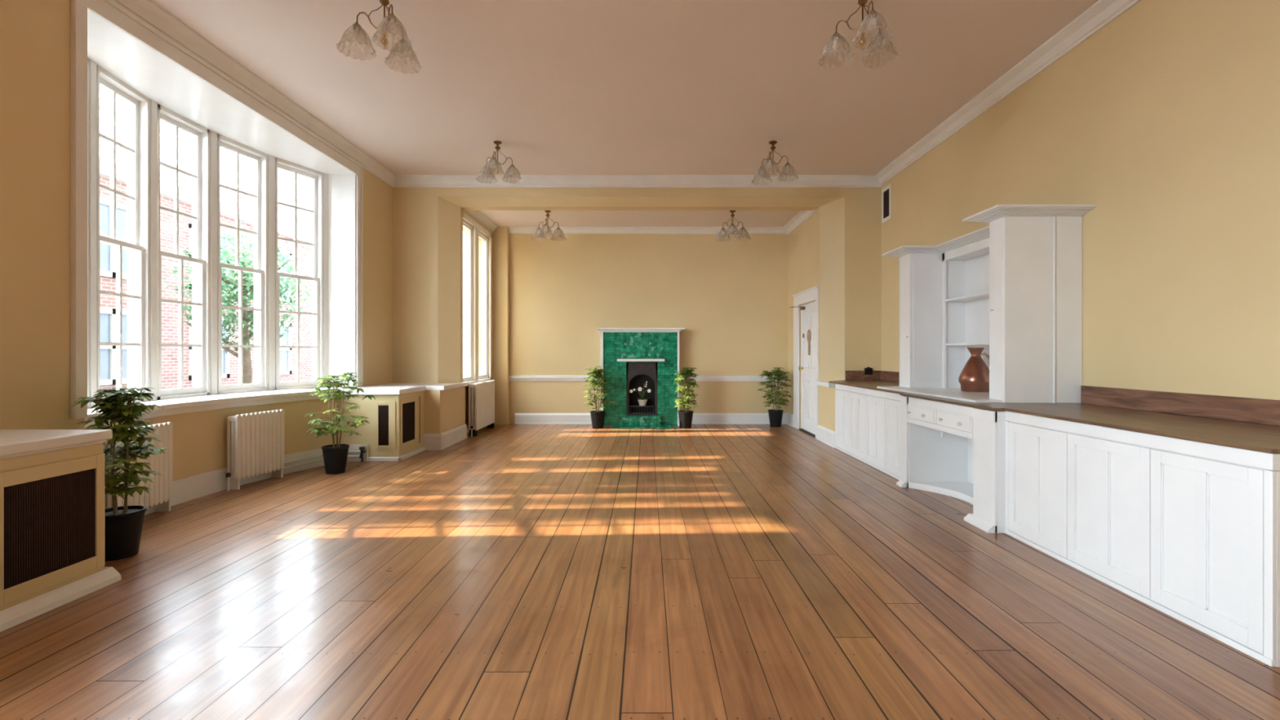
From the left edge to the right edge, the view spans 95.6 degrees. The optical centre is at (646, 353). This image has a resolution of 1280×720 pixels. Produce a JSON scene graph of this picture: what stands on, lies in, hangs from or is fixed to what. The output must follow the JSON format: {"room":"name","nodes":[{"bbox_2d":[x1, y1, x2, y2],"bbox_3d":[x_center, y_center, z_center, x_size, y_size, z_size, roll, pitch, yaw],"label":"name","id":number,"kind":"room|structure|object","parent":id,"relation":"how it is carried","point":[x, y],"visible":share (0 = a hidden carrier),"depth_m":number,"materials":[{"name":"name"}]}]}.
{"room":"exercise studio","nodes":[
{"label":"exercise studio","id":0,"kind":"room"},
{"bbox_2d":[0,0,392,429],"bbox_3d":[-4.020,-0.650,0.675,0.560,3.900,16.350,0,0,0],"label":"wall","id":1,"kind":"structure","parent":0,"point":[35,35],"depth_m":3.59,"materials":[{"name":"yellow paint"}]},
{"bbox_2d":[88,58,97,408],"bbox_3d":[-4.444,-0.935,4.548,0.182,2.730,0.110,0,0,-16],"label":"trim","id":2,"kind":"structure","parent":1,"relation":"attached to","point":[92,66],"depth_m":4.54,"materials":[{"name":"white wood"}]},
{"bbox_2d":[208,130,217,395],"bbox_3d":[-4.582,-0.935,6.035,0.182,2.730,0.110,0,0,5],"label":"trim","id":3,"kind":"structure","parent":1,"relation":"attached to","point":[213,136],"depth_m":6.01,"materials":[{"name":"white wood"}]},
{"bbox_2d":[71,0,363,419],"bbox_3d":[-3.722,-1.008,5.670,0.036,2.873,3.810,0,0,0],"label":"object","id":4,"kind":"structure","parent":1,"relation":"attached to","point":[108,11],"depth_m":3.85,"materials":[{"name":"white wood"}]},
{"bbox_2d":[87,9,355,386],"bbox_3d":[-4.240,-0.996,5.660,1.000,2.848,3.817,0,0,0],"label":"lining","id":5,"kind":"object","parent":1,"relation":"attached to","point":[149,73],"visible":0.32,"depth_m":5.98,"materials":[{"name":"white paint"}]},
{"bbox_2d":[87,57,88,408],"bbox_3d":[-4.309,-0.935,4.198,0.160,2.730,0.620,0,0,-21],"label":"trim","id":6,"kind":"structure","parent":5,"relation":"attached to","point":[87,57],"depth_m":4.51,"materials":[{"name":"white wood"}]},
{"bbox_2d":[97,65,149,407],"bbox_3d":[-4.514,-0.935,4.916,0.160,2.730,0.620,0,0,-11],"label":"window","id":7,"kind":"structure","parent":5,"relation":"attached to","point":[137,246],"depth_m":5.16,"materials":[{"name":"white wood"}]},
{"bbox_2d":[157,103,208,399],"bbox_3d":[-4.583,-0.935,5.660,0.160,2.730,0.620,0,0,0],"label":"window","id":8,"kind":"structure","parent":5,"relation":"attached to","point":[199,260],"depth_m":5.91,"materials":[{"name":"white wood"}]},
{"bbox_2d":[217,133,266,394],"bbox_3d":[-4.514,-0.935,6.404,0.160,2.730,0.620,0,0,11],"label":"window","id":9,"kind":"structure","parent":5,"relation":"attached to","point":[260,270],"depth_m":6.61,"materials":[{"name":"white wood"}]},
{"bbox_2d":[275,157,322,390],"bbox_3d":[-4.309,-0.935,7.122,0.160,2.730,0.620,0,0,21],"label":"window","id":10,"kind":"structure","parent":5,"relation":"attached to","point":[317,176],"depth_m":7.13,"materials":[{"name":"white wood"}]},
{"bbox_2d":[111,0,395,186],"bbox_3d":[-3.695,-2.522,0.525,0.090,0.155,16.050,0,0,0],"label":"crown molding","id":11,"kind":"structure","parent":1,"relation":"attached to","point":[147,11],"depth_m":5.28,"materials":[{"name":"white paint"}]},
{"bbox_2d":[266,154,275,390],"bbox_3d":[-4.444,-0.935,6.772,0.182,2.730,0.110,0,0,16],"label":"trim","id":12,"kind":"structure","parent":1,"relation":"attached to","point":[270,159],"depth_m":6.73,"materials":[{"name":"white wood"}]},
{"bbox_2d":[322,173,328,384],"bbox_3d":[-4.173,-0.935,7.471,0.182,2.730,0.110,0,0,27],"label":"trim","id":13,"kind":"structure","parent":1,"relation":"attached to","point":[325,176],"depth_m":7.41,"materials":[{"name":"white wood"}]},
{"bbox_2d":[84,386,465,480],"bbox_3d":[-3.760,0.890,6.321,1.960,0.820,5.139,0,0,0],"label":"wall","id":14,"kind":"structure","parent":0,"point":[199,437],"depth_m":6.07,"materials":[{"name":"yellow paint"}]},
{"bbox_2d":[149,99,157,400],"bbox_3d":[-4.582,-0.935,5.285,0.182,2.730,0.110,0,0,-5],"label":"trim","id":15,"kind":"structure","parent":14,"relation":"attached to","point":[153,104],"depth_m":5.28,"materials":[{"name":"white wood"}]},
{"bbox_2d":[84,387,335,427],"bbox_3d":[-4.207,0.477,5.660,1.025,0.095,3.795,0,0,0],"label":"sill","id":16,"kind":"structure","parent":14,"relation":"on","point":[206,402],"depth_m":5.58,"materials":[{"name":"white wood"}]},
{"bbox_2d":[144,444,368,515],"bbox_3d":[-3.848,1.200,5.465,0.455,0.200,3.191,0,0,10],"label":"baseboard","id":17,"kind":"structure","parent":14,"relation":"attached to","point":[192,487],"depth_m":5.47,"materials":[{"name":"white paint"}]},
{"bbox_2d":[378,382,468,390],"bbox_3d":[-3.237,0.470,8.367,1.005,0.060,1.065,0,0,0],"label":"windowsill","id":18,"kind":"structure","parent":14,"relation":"on","point":[429,386],"depth_m":8.14,"materials":[{"name":"white wood"}]},
{"bbox_2d":[423,423,466,450],"bbox_3d":[-2.869,1.190,8.329,0.241,0.220,1.121,0,0,0],"label":"baseboard","id":19,"kind":"structure","parent":14,"relation":"attached to","point":[432,442],"depth_m":7.92,"materials":[{"name":"white wood"}]},
{"bbox_2d":[462,208,509,432],"bbox_3d":[-2.815,-0.505,9.735,0.570,3.610,1.870,0,0,0],"label":"wall","id":20,"kind":"structure","parent":0,"point":[500,236],"depth_m":10.55,"materials":[{"name":"yellow paint"}]},
{"bbox_2d":[462,212,492,383],"bbox_3d":[-2.939,-0.830,9.600,0.322,2.620,1.620,0,0,0],"label":"windows","id":21,"kind":"structure","parent":20,"relation":"in","point":[475,229],"depth_m":9.51,"materials":[{"name":"white wood"}]},
{"bbox_2d":[462,219,472,382],"bbox_3d":[-2.880,-0.810,9.130,0.120,2.500,0.580,0,0,0],"label":"window","id":22,"kind":"structure","parent":21,"relation":"attached to","point":[468,228],"depth_m":9.40,"materials":[{"name":"white wood"}]},
{"bbox_2d":[478,231,488,379],"bbox_3d":[-2.880,-0.810,9.970,0.120,2.500,0.740,0,0,0],"label":"window","id":23,"kind":"structure","parent":21,"relation":"attached to","point":[484,238],"depth_m":10.32,"materials":[{"name":"white wood"}]},
{"bbox_2d":[464,209,497,232],"bbox_3d":[-2.755,-2.255,9.785,0.090,0.110,1.770,0,0,0],"label":"crown molding","id":24,"kind":"structure","parent":20,"relation":"attached to","point":[478,215],"depth_m":9.77,"materials":[{"name":"white paint"}]},
{"bbox_2d":[151,0,1098,174],"bbox_3d":[-0.250,-2.700,0.525,8.100,0.200,16.450,0,0,0],"label":"ceiling","id":25,"kind":"structure","parent":0,"point":[565,86],"depth_m":5.41,"materials":[{"name":"paint"}]},
{"bbox_2d":[337,0,418,66],"bbox_3d":[-1.931,-2.373,4.162,0.541,0.452,0.585,0,0,-10],"label":"chandelier","id":26,"kind":"object","parent":25,"relation":"hanging from","point":[392,28],"visible":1,"depth_m":4.15,"materials":[{"name":"gold metal"}]},
{"bbox_2d":[480,140,520,178],"bbox_3d":[-1.834,-2.373,7.093,0.585,0.452,0.541,0,0,0],"label":"chandelier","id":27,"kind":"object","parent":25,"relation":"hanging from","point":[497,143],"visible":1,"depth_m":7.13,"materials":[{"name":"gold metal"}]},
{"bbox_2d":[752,140,795,182],"bbox_3d":[1.603,-2.373,7.144,0.541,0.452,0.585,0,0,-5],"label":"chandelier","id":28,"kind":"object","parent":25,"relation":"hanging from","point":[770,159],"visible":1,"depth_m":7.13,"materials":[{"name":"gold metal"}]},
{"bbox_2d":[818,0,893,66],"bbox_3d":[1.594,-2.373,4.194,0.541,0.452,0.585,0,0,-30],"label":"chandelier","id":29,"kind":"object","parent":25,"relation":"hanging from","point":[873,14],"visible":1,"depth_m":4.17,"materials":[{"name":"gold metal"}]},
{"bbox_2d":[392,187,881,425],"bbox_3d":[-0.140,-0.650,8.750,7.200,3.900,0.400,0,0,0],"label":"wall","id":30,"kind":"structure","parent":0,"point":[427,222],"depth_m":8.55,"materials":[{"name":"yellow paint"}]},
{"bbox_2d":[392,174,881,187],"bbox_3d":[-0.140,-2.522,8.500,7.200,0.155,0.100,0,0,0],"label":"crown molding","id":31,"kind":"structure","parent":30,"relation":"attached to","point":[401,180],"depth_m":8.50,"materials":[{"name":"white paint"}]},
{"bbox_2d":[0,423,1279,719],"bbox_3d":[-0.700,1.400,1.635,9.000,0.200,18.670,0,0,0],"label":"floor","id":32,"kind":"structure","parent":0,"point":[511,571],"depth_m":3.01,"materials":[{"name":"brown wood"}]},
{"bbox_2d":[0,429,121,631],"bbox_3d":[-3.376,0.867,2.315,0.722,0.866,2.030,0,0,0],"label":"radiator cover","id":33,"kind":"object","parent":32,"relation":"on","point":[52,481],"visible":1,"depth_m":2.99,"materials":[{"name":"yellow paint"}]},
{"bbox_2d":[0,429,112,459],"bbox_3d":[-3.391,0.469,2.305,0.692,0.071,2.010,0,0,0],"label":"countertop","id":34,"kind":"structure","parent":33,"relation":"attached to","point":[15,444],"depth_m":3.03,"materials":[{"name":"white paint"}]},
{"bbox_2d":[71,386,165,560],"bbox_3d":[-3.398,0.761,3.724,0.495,1.076,0.553,0,0,-31],"label":"potted plant","id":35,"kind":"object","parent":32,"relation":"on","point":[123,525],"visible":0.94,"depth_m":3.68,"materials":[{"name":"green plant"}]},
{"bbox_2d":[103,422,173,511],"bbox_3d":[-3.940,0.932,4.473,0.120,0.734,0.636,0,0,-7],"label":"radiator","id":36,"kind":"object","parent":32,"relation":"on","point":[160,495],"visible":0.34,"depth_m":4.62,"materials":[{"name":"metal"}]},
{"bbox_2d":[226,408,284,490],"bbox_3d":[-3.904,0.942,5.774,0.120,0.714,0.636,0,0,9],"label":"radiator","id":37,"kind":"object","parent":32,"relation":"on","point":[255,441],"visible":1,"depth_m":5.70,"materials":[{"name":"metal"}]},
{"bbox_2d":[283,446,365,469],"bbox_3d":[-3.710,1.206,6.584,0.227,0.183,0.984,0,0,33],"label":"pipe","id":38,"kind":"object","parent":32,"relation":"on","point":[362,451],"visible":0.74,"depth_m":6.58,"materials":[{"name":"metal"}]},
{"bbox_2d":[304,372,377,474],"bbox_3d":[-3.422,0.754,6.339,0.718,1.090,0.690,0,0,21],"label":"potted plant","id":39,"kind":"object","parent":32,"relation":"on","point":[335,455],"visible":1,"depth_m":6.27,"materials":[{"name":"green plant"}]},
{"bbox_2d":[310,385,426,461],"bbox_3d":[-3.533,0.867,7.383,1.135,0.866,0.835,0,0,0],"label":"radiator cover","id":40,"kind":"object","parent":32,"relation":"on","point":[395,431],"visible":0.94,"depth_m":7.00,"materials":[{"name":"yellow paint"}]},
{"bbox_2d":[468,379,494,436],"bbox_3d":[-2.720,0.882,9.571,0.130,0.834,1.144,0,0,0],"label":"radiator","id":41,"kind":"object","parent":32,"relation":"on","point":[481,394],"visible":1,"depth_m":9.31,"materials":[{"name":"metal"}]},
{"bbox_2d":[582,365,615,428],"bbox_3d":[-0.881,0.760,10.089,0.589,1.078,0.551,0,0,-41],"label":"potted plant","id":42,"kind":"object","parent":32,"relation":"on","point":[597,417],"visible":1,"depth_m":10.02,"materials":[{"name":"green plant"}]},
{"bbox_2d":[597,328,684,428],"bbox_3d":[-0.100,0.422,10.344,1.560,1.755,0.648,0,0,0],"label":"fireplace","id":43,"kind":"object","parent":32,"relation":"on","point":[630,357],"visible":0.97,"depth_m":10.45,"materials":[{"name":"green tile"}]},
{"bbox_2d":[629,381,651,405],"bbox_3d":[-0.115,0.733,10.550,0.392,0.453,0.184,0,0,0],"label":"potted orchid","id":44,"kind":"object","parent":43,"relation":"on","point":[642,402],"visible":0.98,"depth_m":10.51,"materials":[{"name":"beige ceramic"}]},
{"bbox_2d":[617,359,664,361],"bbox_3d":[-0.103,0.122,10.400,0.854,0.044,0.100,0,0,0],"label":"shelf","id":45,"kind":"object","parent":43,"relation":"attached to","point":[618,360],"depth_m":10.35,"materials":[{"name":"white paint"}]},
{"bbox_2d":[597,328,684,331],"bbox_3d":[-0.100,-0.427,10.499,1.560,0.055,0.338,0,0,0],"label":"mantel shelf","id":46,"kind":"object","parent":43,"relation":"attached to","point":[600,329],"depth_m":10.33,"materials":[{"name":"white paint"}]},
{"bbox_2d":[630,405,653,414],"bbox_3d":[-0.085,1.025,10.547,0.430,0.170,0.185,0,0,0],"label":"basket","id":47,"kind":"object","parent":43,"relation":"on","point":[634,410],"depth_m":10.46,"materials":[{"name":"metal"}]},
{"bbox_2d":[673,366,698,428],"bbox_3d":[0.685,0.768,10.088,0.481,1.062,0.529,0,0,0],"label":"potted plant","id":48,"kind":"object","parent":32,"relation":"on","point":[685,416],"visible":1,"depth_m":10.04,"materials":[{"name":"green plant"}]},
{"bbox_2d":[756,367,791,426],"bbox_3d":[2.243,0.771,10.293,0.580,1.055,0.679,0,0,-42],"label":"potted plant","id":49,"kind":"object","parent":32,"relation":"on","point":[775,415],"visible":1,"depth_m":10.22,"materials":[{"name":"green plant"}]},
{"bbox_2d":[835,383,901,479],"bbox_3d":[3.022,0.858,6.848,0.871,0.884,2.235,0,0,0],"label":"base cabinet","id":50,"kind":"object","parent":32,"relation":"on","point":[868,422],"visible":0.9,"depth_m":6.71,"materials":[{"name":"white paint"}]},
{"bbox_2d":[829,380,1279,453],"bbox_3d":[2.981,0.405,5.471,0.952,0.020,6.152,0,0,0],"label":"countertop","id":51,"kind":"structure","parent":50,"relation":"on","point":[1255,437],"depth_m":3.37,"materials":[{"name":"brown wood"}]},
{"bbox_2d":[844,370,899,382],"bbox_3d":[3.191,0.325,7.609,0.532,0.140,1.877,0,0,0],"label":"upstand","id":52,"kind":"object","parent":51,"relation":"on","point":[894,376],"visible":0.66,"depth_m":8.53,"materials":[{"name":"brown wood"}]},
{"bbox_2d":[864,367,872,374],"bbox_3d":[3.255,0.256,8.508,0.110,0.108,0.036,0,0,0],"label":"box","id":53,"kind":"object","parent":52,"relation":"attached to","point":[868,371],"visible":1,"depth_m":8.50,"materials":[{"name":"black plastic"}]},
{"bbox_2d":[876,204,1096,403],"bbox_3d":[3.038,-0.375,5.585,0.837,1.540,2.250,0,0,0],"label":"hutch cabinet","id":54,"kind":"object","parent":51,"relation":"on","point":[1011,287],"visible":0.98,"depth_m":4.64,"materials":[{"name":"white paint"}]},
{"bbox_2d":[958,347,989,391],"bbox_3d":[3.245,0.159,5.720,0.300,0.430,0.300,0,0,0],"label":"jug","id":55,"kind":"object","parent":54,"relation":"on","point":[974,376],"visible":0.89,"depth_m":5.64,"materials":[{"name":"brown metal"}]},
{"bbox_2d":[1080,385,1279,426],"bbox_3d":[3.446,0.325,3.493,0.022,0.140,2.195,0,0,0],"label":"upstand","id":56,"kind":"object","parent":51,"relation":"on","point":[1258,411],"visible":1,"depth_m":3.67,"materials":[{"name":"brown wood"}]},
{"bbox_2d":[896,395,1007,533],"bbox_3d":[2.961,0.860,4.959,0.992,0.880,1.538,0,0,0],"label":"desk unit","id":57,"kind":"object","parent":32,"relation":"on","point":[958,451],"visible":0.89,"depth_m":5.13,"materials":[{"name":"white paint"}]},
{"bbox_2d":[1004,411,1279,666],"bbox_3d":[3.022,0.858,3.295,0.871,0.884,1.790,0,0,0],"label":"base cabinet","id":58,"kind":"object","parent":32,"relation":"on","point":[1189,531],"visible":0.98,"depth_m":2.92,"materials":[{"name":"white paint"}]},
{"bbox_2d":[480,210,799,226],"bbox_3d":[-0.100,-2.410,9.785,6.400,0.200,2.370,0,0,0],"label":"ceiling","id":59,"kind":"structure","parent":0,"point":[500,218],"depth_m":9.87,"materials":[{"name":"paint"}]},
{"bbox_2d":[533,210,559,238],"bbox_3d":[-1.604,-2.083,9.363,0.585,0.452,0.541,0,0,0],"label":"chandelier","id":60,"kind":"object","parent":59,"relation":"hanging from","point":[546,228],"visible":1,"depth_m":9.41,"materials":[{"name":"gold metal"}]},
{"bbox_2d":[715,210,749,239],"bbox_3d":[1.360,-2.083,9.440,0.541,0.452,0.585,0,0,40],"label":"chandelier","id":61,"kind":"object","parent":59,"relation":"hanging from","point":[732,226],"visible":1,"depth_m":9.42,"materials":[{"name":"gold metal"}]},
{"bbox_2d":[509,233,787,423],"bbox_3d":[-0.100,-0.555,10.770,6.400,3.710,0.200,0,0,0],"label":"wall","id":62,"kind":"structure","parent":0,"point":[728,293],"depth_m":10.67,"materials":[{"name":"yellow paint"}]},
{"bbox_2d":[507,226,786,233],"bbox_3d":[-0.100,-2.255,10.620,5.400,0.110,0.100,0,0,0],"label":"crown molding","id":63,"kind":"structure","parent":62,"relation":"attached to","point":[511,229],"depth_m":10.62,"materials":[{"name":"white paint"}]},
{"bbox_2d":[508,375,788,381],"bbox_3d":[0.035,0.460,10.652,5.130,0.110,0.035,0,0,0],"label":"chair rail","id":64,"kind":"object","parent":62,"relation":"attached to","point":[511,378],"visible":0.62,"depth_m":10.64,"materials":[{"name":"white paint"}]},
{"bbox_2d":[515,413,786,424],"bbox_3d":[0.090,1.200,10.654,5.020,0.200,0.031,0,0,0],"label":"baseboard","id":65,"kind":"structure","parent":62,"relation":"attached to","point":[520,418],"depth_m":10.65,"materials":[{"name":"white paint"}]},
{"bbox_2d":[787,208,817,428],"bbox_3d":[2.750,-0.505,9.735,0.300,3.610,1.870,0,0,0],"label":"wall","id":66,"kind":"structure","parent":0,"point":[802,242],"depth_m":9.90,"materials":[{"name":"yellow paint"}]},
{"bbox_2d":[783,209,816,235],"bbox_3d":[2.545,-2.245,9.785,0.110,0.130,1.770,0,0,0],"label":"crown molding","id":67,"kind":"structure","parent":66,"relation":"attached to","point":[802,215],"depth_m":9.77,"materials":[{"name":"white paint"}]},
{"bbox_2d":[789,285,818,439],"bbox_3d":[2.558,0.140,9.470,0.245,2.320,1.460,0,0,0],"label":"door","id":68,"kind":"structure","parent":66,"relation":"in","point":[808,299],"depth_m":9.52,"materials":[{"name":"white paint"}]},
{"bbox_2d":[806,329,811,355],"bbox_3d":[2.628,-0.179,9.390,0.012,0.419,0.218,0,0,0],"label":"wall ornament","id":69,"kind":"object","parent":68,"relation":"attached to","point":[809,335],"visible":1,"depth_m":9.37,"materials":[{"name":"brown wood"}]},
{"bbox_2d":[786,412,835,448],"bbox_3d":[2.584,1.190,9.318,0.031,0.220,2.705,0,0,0],"label":"baseboard","id":70,"kind":"structure","parent":66,"relation":"attached to","point":[827,436],"depth_m":8.44,"materials":[{"name":"white paint"}]},
{"bbox_2d":[819,385,835,431],"bbox_3d":[3.030,0.890,8.345,0.860,0.820,0.750,0,0,0],"label":"wall","id":71,"kind":"structure","parent":0,"point":[827,394],"depth_m":8.35,"materials":[{"name":"yellow paint"}]},
{"bbox_2d":[817,381,835,386],"bbox_3d":[3.015,0.448,8.474,0.890,0.065,0.548,0,0,0],"label":"trim","id":72,"kind":"structure","parent":71,"relation":"on","point":[826,384],"depth_m":8.35,"materials":[{"name":"white paint"}]},
{"bbox_2d":[881,0,1279,399],"bbox_3d":[3.580,-0.650,0.700,0.240,3.900,16.400,0,0,0],"label":"wall","id":73,"kind":"structure","parent":0,"point":[1165,120],"depth_m":3.98,"materials":[{"name":"yellow paint"}]},
{"bbox_2d":[881,183,891,222],"bbox_3d":[3.454,-2.155,8.355,0.011,0.490,0.310,0,0,0],"label":"air vent","id":74,"kind":"object","parent":73,"relation":"in","point":[886,191],"visible":1,"depth_m":8.34,"materials":[{"name":"white metal"}]},
{"bbox_2d":[875,0,1141,185],"bbox_3d":[3.395,-2.535,0.525,0.130,0.130,16.050,0,0,0],"label":"crown molding","id":75,"kind":"structure","parent":73,"relation":"attached to","point":[1101,13],"depth_m":5.27,"materials":[{"name":"white paint"}]},
{"label":"outside","id":76,"kind":"structure","parent":0,"visible":0},
{"bbox_3d":[-22.175,1.800,12.500,35.650,0.200,65.000,0,0,0],"label":"ground","id":77,"kind":"structure","parent":76,"visible":0},
{"bbox_2d":[99,158,311,392],"bbox_3d":[-15.500,-1.250,17.000,7.400,5.900,30.400,0,0,0],"label":"brick building","id":78,"kind":"structure","parent":77,"relation":"on","point":[107,252],"depth_m":14.71,"materials":[{"name":"brick"}]},
{"bbox_2d":[163,224,311,384],"bbox_3d":[-9.197,-0.612,13.205,2.761,4.639,2.730,0,0,0],"label":"tree","id":79,"kind":"object","parent":77,"relation":"on","point":[246,287],"visible":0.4,"depth_m":13.12,"materials":[{"name":"green plant"}]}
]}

